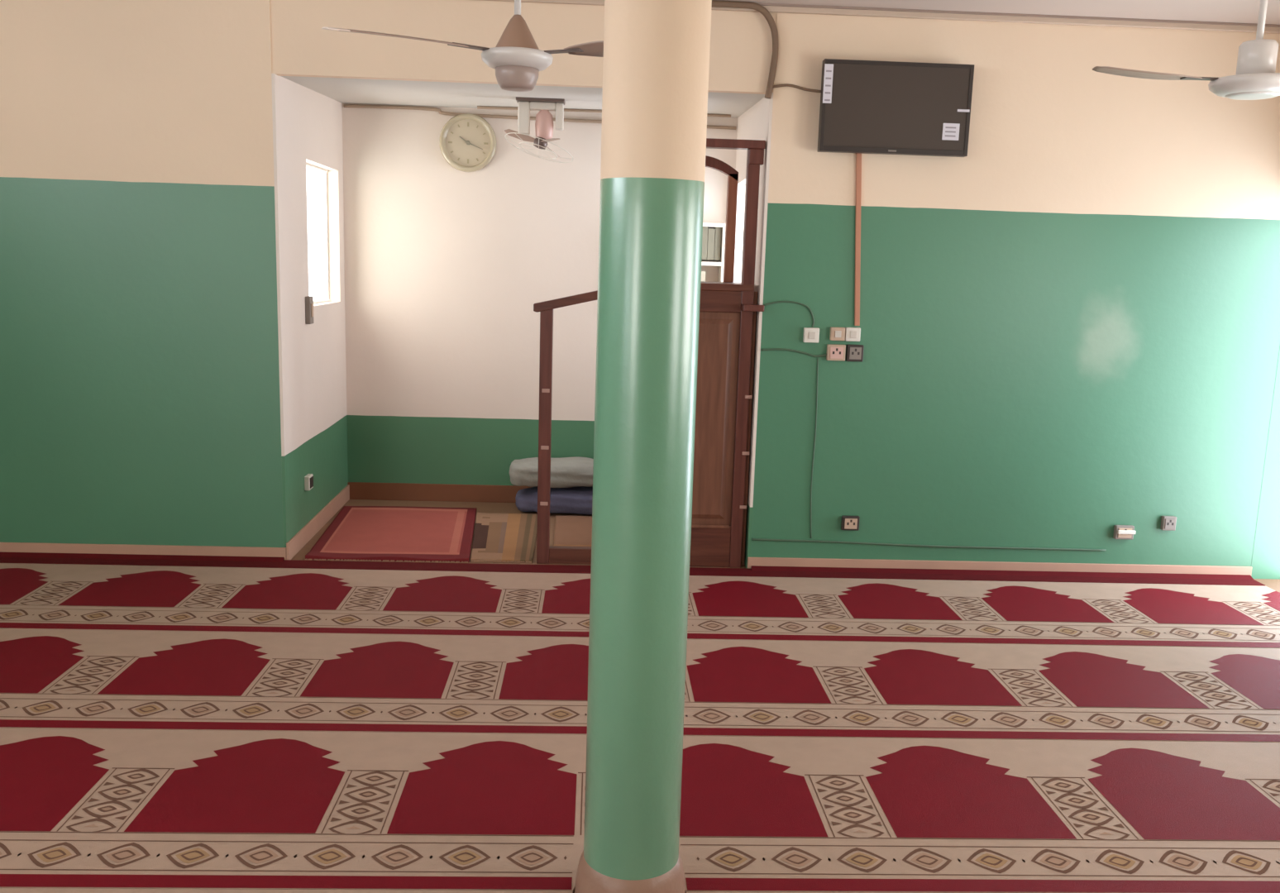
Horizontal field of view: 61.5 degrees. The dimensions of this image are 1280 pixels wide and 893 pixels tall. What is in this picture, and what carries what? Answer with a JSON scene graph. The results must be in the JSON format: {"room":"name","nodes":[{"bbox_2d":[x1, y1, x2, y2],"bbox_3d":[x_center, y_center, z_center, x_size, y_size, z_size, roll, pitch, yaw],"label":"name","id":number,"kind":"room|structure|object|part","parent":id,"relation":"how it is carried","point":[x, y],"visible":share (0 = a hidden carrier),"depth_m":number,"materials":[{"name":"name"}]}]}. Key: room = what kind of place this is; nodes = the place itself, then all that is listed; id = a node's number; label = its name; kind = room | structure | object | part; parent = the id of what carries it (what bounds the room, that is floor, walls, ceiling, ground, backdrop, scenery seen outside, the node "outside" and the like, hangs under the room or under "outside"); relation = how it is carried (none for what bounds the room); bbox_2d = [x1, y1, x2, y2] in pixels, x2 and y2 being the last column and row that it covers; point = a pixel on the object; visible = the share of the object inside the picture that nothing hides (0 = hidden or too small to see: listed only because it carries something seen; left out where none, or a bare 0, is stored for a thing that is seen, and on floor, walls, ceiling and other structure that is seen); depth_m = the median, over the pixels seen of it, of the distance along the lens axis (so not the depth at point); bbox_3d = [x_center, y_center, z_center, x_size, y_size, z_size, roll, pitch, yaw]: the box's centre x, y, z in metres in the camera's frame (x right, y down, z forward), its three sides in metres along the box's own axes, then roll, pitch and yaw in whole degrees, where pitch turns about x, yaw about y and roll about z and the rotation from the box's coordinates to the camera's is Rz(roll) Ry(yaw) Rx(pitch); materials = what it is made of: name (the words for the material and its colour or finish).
{"room":"mosque","nodes":[
{"label":"mosque","id":0,"kind":"room"},
{"bbox_2d":[271,73,348,547],"bbox_3d":[-1.903,-0.816,6.202,0.100,2.600,1.598,1,10,-3],"label":"wall","id":1,"kind":"structure","parent":0,"point":[308,123],"depth_m":5.92,"materials":[{"name":"paint"}]},
{"bbox_2d":[304,473,313,490],"bbox_3d":[-1.847,0.199,6.003,0.033,0.080,0.085,1,10,-3],"label":"power socket","id":2,"kind":"object","parent":1,"relation":"attached to","point":[308,479],"visible":1,"depth_m":5.97,"materials":[{"name":"white plastic"}]},
{"bbox_2d":[305,296,314,324],"bbox_3d":[-1.823,-0.753,5.936,0.034,0.150,0.075,1,10,-3],"label":"switch box","id":3,"kind":"object","parent":1,"relation":"attached to","point":[309,316],"visible":1,"depth_m":5.91,"materials":[{"name":"grey plastic"}]},
{"bbox_2d":[286,484,349,559],"bbox_3d":[-1.881,0.427,6.353,0.014,0.100,1.496,1,10,-3],"label":"baseboard","id":4,"kind":"structure","parent":1,"relation":"attached to","point":[303,536],"depth_m":6.20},
{"bbox_2d":[305,162,329,304],"bbox_3d":[-1.935,-1.240,6.299,0.040,0.800,0.780,1,10,-3],"label":"window","id":5,"kind":"structure","parent":1,"relation":"in","point":[324,195],"depth_m":6.66,"materials":[{"name":"white glass"}]},
{"bbox_2d":[281,76,764,117],"bbox_3d":[-0.596,-1.992,6.034,2.750,0.152,1.534,1,10,-3],"label":"ceiling","id":6,"kind":"structure","parent":0,"point":[341,90],"depth_m":5.87,"materials":[{"name":"white paint"}]},
{"bbox_2d":[504,96,573,162],"bbox_3d":[-0.568,-1.786,6.051,0.392,0.339,0.398,1,10,-3],"label":"fan","id":7,"kind":"object","parent":6,"relation":"hanging from","point":[544,118],"visible":1,"depth_m":6.03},
{"bbox_3d":[-0.676,-1.753,6.067,0.180,0.067,0.050,1,10,-3],"label":"blade","id":8,"kind":"part","parent":7,"relation":"part of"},
{"bbox_3d":[-0.558,-1.944,6.040,0.270,0.022,0.140,1,10,-3],"label":"ceiling plate","id":9,"kind":"part","parent":7,"relation":"part of","materials":[{"name":"metal"}]},
{"bbox_3d":[-0.540,-1.817,6.063,0.104,0.170,0.104,1,10,-3],"label":"motor","id":10,"kind":"part","parent":7,"relation":"part of","materials":[{"name":"pink plastic"}]},
{"bbox_3d":[-0.499,-1.700,5.964,0.059,0.008,0.185,-4,11,-32],"label":"blade","id":11,"kind":"part","parent":7,"relation":"part of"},
{"bbox_2d":[477,105,730,117],"bbox_3d":[-0.218,-2.045,6.563,1.552,0.020,0.042,2,10,0],"label":"cable","id":12,"kind":"object","parent":6,"relation":"attached to","point":[478,107],"visible":0.44,"depth_m":6.55,"materials":[{"name":"beige plastic"}]},
{"bbox_2d":[320,103,737,486],"bbox_3d":[-0.662,-0.963,6.987,2.750,2.700,0.100,1,10,-3],"label":"wall","id":13,"kind":"structure","parent":0,"point":[446,267],"depth_m":6.91,"materials":[{"name":"paint"}]},
{"bbox_2d":[347,482,531,502],"bbox_3d":[-0.692,0.320,7.149,2.475,0.115,0.014,1,10,-3],"label":"baseboard","id":14,"kind":"structure","parent":13,"relation":"attached to","point":[358,490],"depth_m":7.11,"materials":[{"name":"brown wood"}]},
{"bbox_2d":[439,113,496,171],"bbox_3d":[-1.077,-1.902,6.734,0.356,0.356,0.046,1,10,-3],"label":"wall clock","id":15,"kind":"object","parent":13,"relation":"attached to","point":[467,141],"visible":1,"depth_m":6.73,"materials":[{"name":"beige plastic"}]},
{"bbox_2d":[343,104,735,129],"bbox_3d":[-0.616,-2.066,6.736,2.450,0.072,0.022,1,10,-3],"label":"cable","id":16,"kind":"object","parent":13,"relation":"attached to","point":[357,106],"visible":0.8,"depth_m":6.71,"materials":[{"name":"plastic"}]},
{"bbox_2d":[701,222,725,281],"bbox_3d":[0.294,-1.166,6.848,0.470,0.509,0.180,1,10,-3],"label":"wall shelf","id":17,"kind":"object","parent":13,"relation":"attached to","point":[720,264],"visible":0.25,"depth_m":6.76,"materials":[{"name":"white wood"}]},
{"bbox_2d":[700,270,705,281],"bbox_3d":[0.391,-1.036,6.877,0.038,0.176,0.123,1,10,-3],"label":"book","id":18,"kind":"object","parent":17,"relation":"on","point":[703,272],"visible":0.23,"depth_m":6.81,"materials":[{"name":"paper"}]},
{"bbox_2d":[701,226,707,259],"bbox_3d":[0.401,-1.292,6.833,0.043,0.208,0.123,1,10,-3],"label":"book","id":19,"kind":"object","parent":17,"relation":"on","point":[704,239],"visible":0.53,"depth_m":6.77,"materials":[{"name":"paper"}]},
{"bbox_2d":[706,228,715,259],"bbox_3d":[0.446,-1.285,6.836,0.043,0.196,0.123,1,10,-3],"label":"book","id":20,"kind":"object","parent":17,"relation":"on","point":[711,231],"visible":0.84,"depth_m":6.78,"materials":[{"name":"paper"}]},
{"bbox_2d":[712,227,721,260],"bbox_3d":[0.488,-1.296,6.835,0.038,0.220,0.123,1,10,-3],"label":"book","id":21,"kind":"object","parent":17,"relation":"on","point":[718,230],"visible":0.72,"depth_m":6.78,"materials":[{"name":"paper"}]},
{"bbox_3d":[0.519,-1.161,6.858,0.020,0.509,0.180,1,10,-3],"label":"panel","id":22,"kind":"part","parent":17,"relation":"part of","materials":[{"name":"white wood"}]},
{"bbox_2d":[0,0,1279,566],"bbox_3d":[-0.625,-0.785,5.480,8.000,2.860,0.064,1,10,-3],"label":"wall","id":23,"kind":"structure","parent":0,"point":[1069,326],"depth_m":5.48,"materials":[{"name":"paint"}]},
{"bbox_2d":[0,542,286,559],"bbox_3d":[-3.256,0.533,5.563,2.814,0.075,0.012,1,10,-3],"label":"baseboard","id":24,"kind":"structure","parent":23,"relation":"attached to","point":[4,546],"depth_m":5.58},
{"bbox_2d":[763,300,814,327],"bbox_3d":[0.765,-0.681,5.519,0.270,0.134,0.010,1,10,-3],"label":"cable","id":25,"kind":"object","parent":23,"relation":"attached to","point":[776,302],"visible":1,"depth_m":5.51,"materials":[{"name":"green plastic"}]},
{"bbox_2d":[760,348,826,357],"bbox_3d":[0.796,-0.485,5.553,0.343,0.042,0.014,1,10,-3],"label":"cable","id":26,"kind":"object","parent":23,"relation":"attached to","point":[765,349],"visible":1,"depth_m":5.55,"materials":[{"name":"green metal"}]},
{"bbox_2d":[802,327,819,343],"bbox_3d":[0.882,-0.573,5.532,0.078,0.075,0.034,1,10,-3],"label":"light switch","id":27,"kind":"object","parent":23,"relation":"attached to","point":[810,334],"visible":1,"depth_m":5.52,"materials":[{"name":"white plastic"}]},
{"bbox_2d":[810,358,818,538],"bbox_3d":[0.916,0.016,5.646,0.028,0.960,0.008,1,10,-3],"label":"cable","id":28,"kind":"object","parent":23,"relation":"attached to","point":[817,358],"visible":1,"depth_m":5.64,"materials":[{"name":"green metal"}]},
{"bbox_2d":[826,343,845,360],"bbox_3d":[1.013,-0.485,5.553,0.094,0.082,0.033,1,10,-3],"label":"power socket","id":29,"kind":"object","parent":23,"relation":"attached to","point":[834,352],"visible":1,"depth_m":5.54,"materials":[{"name":"beige plastic"}]},
{"bbox_2d":[829,326,845,340],"bbox_3d":[1.017,-0.579,5.536,0.074,0.068,0.034,1,10,-3],"label":"light switch","id":30,"kind":"object","parent":23,"relation":"attached to","point":[836,333],"visible":1,"depth_m":5.52,"materials":[{"name":"beige plastic"}]},
{"bbox_2d":[840,515,859,530],"bbox_3d":[1.117,0.407,5.711,0.092,0.076,0.033,1,10,-3],"label":"power socket","id":31,"kind":"object","parent":23,"relation":"attached to","point":[847,522],"visible":1,"depth_m":5.70,"materials":[{"name":"plastic"}]},
{"bbox_2d":[845,327,860,341],"bbox_3d":[1.097,-0.578,5.539,0.076,0.070,0.034,1,10,-3],"label":"light switch","id":32,"kind":"object","parent":23,"relation":"attached to","point":[852,334],"visible":1,"depth_m":5.53,"materials":[{"name":"white plastic"}]},
{"bbox_2d":[845,344,864,361],"bbox_3d":[1.111,-0.483,5.557,0.084,0.086,0.033,1,10,-3],"label":"power socket","id":33,"kind":"object","parent":23,"relation":"attached to","point":[854,352],"visible":1,"depth_m":5.54,"materials":[{"name":"plastic"}]},
{"bbox_2d":[854,152,861,325],"bbox_3d":[1.108,-1.080,5.463,0.076,0.928,0.014,1,10,-3],"label":"cable trunking","id":34,"kind":"object","parent":23,"relation":"attached to","point":[858,156],"visible":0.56,"depth_m":5.46,"materials":[{"name":"brown plastic"}]},
{"bbox_2d":[480,0,1279,33],"bbox_3d":[-0.580,-2.169,5.197,8.000,0.035,0.026,1,10,-3],"label":"trim","id":35,"kind":"structure","parent":23,"relation":"attached to","point":[770,8],"depth_m":5.29,"materials":[{"name":"beige paint"}]},
{"bbox_2d":[817,58,974,157],"bbox_3d":[1.258,-1.669,5.323,0.739,0.434,0.102,1,10,-3],"label":"television","id":36,"kind":"object","parent":23,"relation":"attached to","point":[867,107],"visible":1,"depth_m":5.28,"materials":[{"name":"plastic"}]},
{"bbox_2d":[773,83,821,92],"bbox_3d":[0.788,-1.768,5.311,0.282,0.044,0.020,3,10,5],"label":"cable","id":37,"kind":"object","parent":36,"relation":"attached to","point":[784,84],"visible":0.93,"depth_m":5.31,"materials":[{"name":"brown plastic"}]},
{"bbox_2d":[752,538,1106,551],"bbox_3d":[1.555,0.527,5.759,1.920,0.034,0.012,1,10,-3],"label":"cable","id":38,"kind":"object","parent":23,"relation":"attached to","point":[753,539],"visible":1,"depth_m":5.76,"materials":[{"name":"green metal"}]},
{"bbox_2d":[747,557,1251,575],"bbox_3d":[1.951,0.656,5.797,2.759,0.070,0.014,1,10,-3],"label":"baseboard","id":39,"kind":"structure","parent":23,"relation":"attached to","point":[764,561],"depth_m":5.79,"materials":[{"name":"beige tile"}]},
{"bbox_2d":[1112,525,1136,539],"bbox_3d":[2.602,0.462,5.774,0.100,0.074,0.045,1,10,-3],"label":"power socket","id":40,"kind":"object","parent":23,"relation":"attached to","point":[1120,532],"visible":1,"depth_m":5.77,"materials":[{"name":"grey plastic"}]},
{"bbox_2d":[1160,515,1176,530],"bbox_3d":[2.843,0.412,5.781,0.072,0.076,0.033,1,10,-3],"label":"power socket","id":41,"kind":"object","parent":23,"relation":"attached to","point":[1167,522],"visible":1,"depth_m":5.77,"materials":[{"name":"grey plastic"}]},
{"bbox_2d":[733,92,773,568],"bbox_3d":[0.645,-0.757,6.316,0.100,2.600,1.598,2,10,-1],"label":"wall","id":42,"kind":"structure","parent":0,"point":[755,123],"depth_m":5.67,"materials":[{"name":"paint"}]},
{"bbox_2d":[291,499,1279,892],"bbox_3d":[-0.547,1.200,2.673,8.400,0.100,9.700,1,10,-3],"label":"floor","id":43,"kind":"structure","parent":0,"point":[481,507],"depth_m":6.88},
{"bbox_2d":[305,506,476,563],"bbox_3d":[-1.399,0.492,6.286,0.935,0.023,1.256,1,10,-3],"label":"rug","id":44,"kind":"object","parent":43,"relation":"on","point":[361,533],"visible":1,"depth_m":6.17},
{"bbox_2d":[0,888,890,892],"bbox_3d":[-0.530,1.212,2.283,7.980,0.009,0.926,1,10,-3],"label":"carpet","id":45,"kind":"object","parent":43,"relation":"on","point":[2,890],"visible":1,"depth_m":2.71,"materials":[{"name":"red carpet"}]},
{"bbox_2d":[470,512,537,563],"bbox_3d":[-0.803,0.519,6.265,0.415,0.013,1.106,1,10,-3],"label":"striped rug","id":46,"kind":"object","parent":43,"relation":"on","point":[498,537],"visible":0.99,"depth_m":6.20,"materials":[{"name":"beige fabric"}]},
{"bbox_2d":[515,486,592,515],"bbox_3d":[-0.450,0.335,6.947,0.700,0.154,0.364,1,10,-3],"label":"folded blanket","id":47,"kind":"object","parent":43,"relation":"on","point":[578,500],"visible":0.44,"depth_m":6.79,"materials":[{"name":"blue fabric"}]},
{"bbox_2d":[509,456,593,487],"bbox_3d":[-0.524,0.161,6.911,0.629,0.167,0.365,1,10,-3],"label":"folded blanket","id":48,"kind":"object","parent":47,"relation":"on","point":[575,471],"visible":0.7,"depth_m":6.76,"materials":[{"name":"grey fabric"}]},
{"bbox_2d":[0,551,1265,586],"bbox_3d":[-0.663,0.630,5.606,7.980,0.026,0.138,1,10,-3],"label":"border strip","id":49,"kind":"object","parent":43,"relation":"on","point":[5,557],"visible":0.91,"depth_m":5.63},
{"bbox_2d":[0,727,1279,892],"bbox_3d":[-0.567,1.055,3.196,7.980,0.009,0.920,1,10,-3],"label":"carpet","id":50,"kind":"object","parent":43,"relation":"on","point":[80,809],"visible":0.92,"depth_m":3.15,"materials":[{"name":"red carpet"}]},
{"bbox_2d":[0,628,1279,742],"bbox_3d":[-0.604,0.895,4.124,7.980,0.009,0.955,1,10,-3],"label":"carpet","id":51,"kind":"object","parent":43,"relation":"on","point":[50,678],"visible":0.88,"depth_m":4.09,"materials":[{"name":"red carpet"}]},
{"bbox_2d":[0,563,1279,648],"bbox_3d":[-0.642,0.732,5.068,7.980,0.009,0.953,1,10,-3],"label":"carpet","id":52,"kind":"object","parent":43,"relation":"on","point":[33,596],"visible":0.88,"depth_m":5.05,"materials":[{"name":"red carpet"}]},
{"bbox_2d":[574,0,711,892],"bbox_3d":[0.018,-0.254,2.496,0.282,2.860,0.282,1,10,-3],"label":"pillar","id":53,"kind":"structure","parent":43,"relation":"on","point":[656,61],"depth_m":2.44,"materials":[{"name":"paint"}]},
{"bbox_2d":[533,138,765,567],"bbox_3d":[0.024,-0.497,5.809,1.175,2.222,0.654,1,10,-3],"label":"pulpit","id":54,"kind":"object","parent":43,"relation":"on","point":[728,309],"visible":0.68,"depth_m":5.64,"materials":[{"name":"brown wood"}]},
{"bbox_3d":[-0.500,-0.057,5.650,0.065,1.375,0.065,1,10,-3],"label":"post","id":55,"kind":"part","parent":54,"relation":"part of","materials":[{"name":"brown wood"}]},
{"bbox_3d":[-0.223,-0.780,5.529,0.643,0.192,0.068,1,10,-3],"label":"handrail","id":56,"kind":"part","parent":54,"relation":"part of","materials":[{"name":"brown wood"}]},
{"bbox_2d":[554,515,592,546],"bbox_3d":[-0.262,0.527,6.316,0.500,0.013,0.960,1,10,-3],"label":"floor mat","id":57,"kind":"object","parent":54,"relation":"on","point":[570,531],"visible":0.37,"depth_m":6.40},
{"bbox_3d":[0.301,0.533,5.761,0.365,0.225,0.020,1,10,-3],"label":"rail","id":58,"kind":"part","parent":54,"relation":"part of","materials":[{"name":"brown wood"}]},
{"bbox_3d":[0.321,-0.138,5.648,0.361,1.131,0.016,1,10,-3],"label":"panel","id":59,"kind":"part","parent":54,"relation":"part of","materials":[{"name":"brown wood"}]},
{"bbox_3d":[0.340,-0.750,5.541,0.365,0.110,0.020,1,10,-3],"label":"rail","id":60,"kind":"part","parent":54,"relation":"part of","materials":[{"name":"brown wood"}]},
{"bbox_3d":[0.505,-1.216,5.993,0.053,0.595,0.055,1,10,-3],"label":"post","id":61,"kind":"part","parent":54,"relation":"part of","materials":[{"name":"brown wood"}]},
{"bbox_3d":[0.360,-1.527,5.418,0.537,0.042,0.080,1,10,-3],"label":"cornice","id":62,"kind":"part","parent":54,"relation":"part of","materials":[{"name":"brown wood"}]},
{"bbox_3d":[0.543,-0.427,5.618,0.062,2.180,0.054,1,10,-3],"label":"post","id":63,"kind":"part","parent":54,"relation":"part of","materials":[{"name":"brown wood"}]},
{"bbox_3d":[0.577,-0.710,5.503,0.107,0.033,0.081,1,10,-3],"label":"rail","id":64,"kind":"part","parent":54,"relation":"part of","materials":[{"name":"brown wood"}]},
{"bbox_2d":[716,0,1279,24],"bbox_3d":[-0.427,-1.591,1.448,8.400,0.100,8.226,1,10,-3],"label":"ceiling","id":65,"kind":"structure","parent":0,"point":[1220,11],"depth_m":5.14,"materials":[{"name":"white paint"}]},
{"bbox_2d":[321,0,603,91],"bbox_3d":[-0.401,-1.585,3.762,1.180,0.690,1.053,1,10,-3],"label":"ceiling fan","id":66,"kind":"object","parent":65,"relation":"hanging from","point":[517,60],"visible":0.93,"depth_m":3.60,"materials":[{"name":"white metal"}]},
{"bbox_3d":[-0.767,-1.302,3.418,0.475,0.033,0.130,-5,12,-35],"label":"blade","id":67,"kind":"part","parent":66,"relation":"part of","materials":[{"name":"metal"}]},
{"bbox_3d":[-0.409,-1.631,3.612,0.023,0.450,0.023,1,10,-3],"label":"down rod","id":68,"kind":"part","parent":66,"relation":"part of","materials":[{"name":"white metal"}]},
{"bbox_3d":[-0.030,-1.291,3.489,0.475,0.033,0.130,6,11,24],"label":"blade","id":69,"kind":"part","parent":66,"relation":"part of","materials":[{"name":"brown metal"}]},
{"bbox_2d":[711,0,778,99],"bbox_3d":[0.398,-1.941,5.246,0.570,0.443,0.051,1,10,-6],"label":"cable bundle","id":70,"kind":"object","parent":65,"relation":"hanging from","point":[733,4],"visible":0.89,"depth_m":5.24,"materials":[{"name":"brown plastic"}]},
{"bbox_2d":[1092,0,1279,100],"bbox_3d":[2.022,-1.525,3.669,0.880,0.630,0.991,1,10,-3],"label":"ceiling fan","id":71,"kind":"object","parent":65,"relation":"hanging from","point":[1255,78],"visible":1,"depth_m":3.67,"materials":[{"name":"white metal"}]},
{"bbox_3d":[1.757,-1.292,3.720,0.365,0.033,0.132,2,10,-1],"label":"blade","id":72,"kind":"part","parent":71,"relation":"part of","materials":[{"name":"white metal"}]},
{"bbox_3d":[2.139,-1.563,3.676,0.023,0.450,0.023,1,10,-3],"label":"down rod","id":73,"kind":"part","parent":71,"relation":"part of","materials":[{"name":"white metal"}]},
{"bbox_2d":[1251,348,1279,579],"bbox_3d":[3.613,-0.034,1.859,0.180,2.860,7.786,1,10,-3],"label":"wall","id":74,"kind":"structure","parent":0,"point":[1265,564],"depth_m":5.81,"materials":[{"name":"paint"}]}
]}

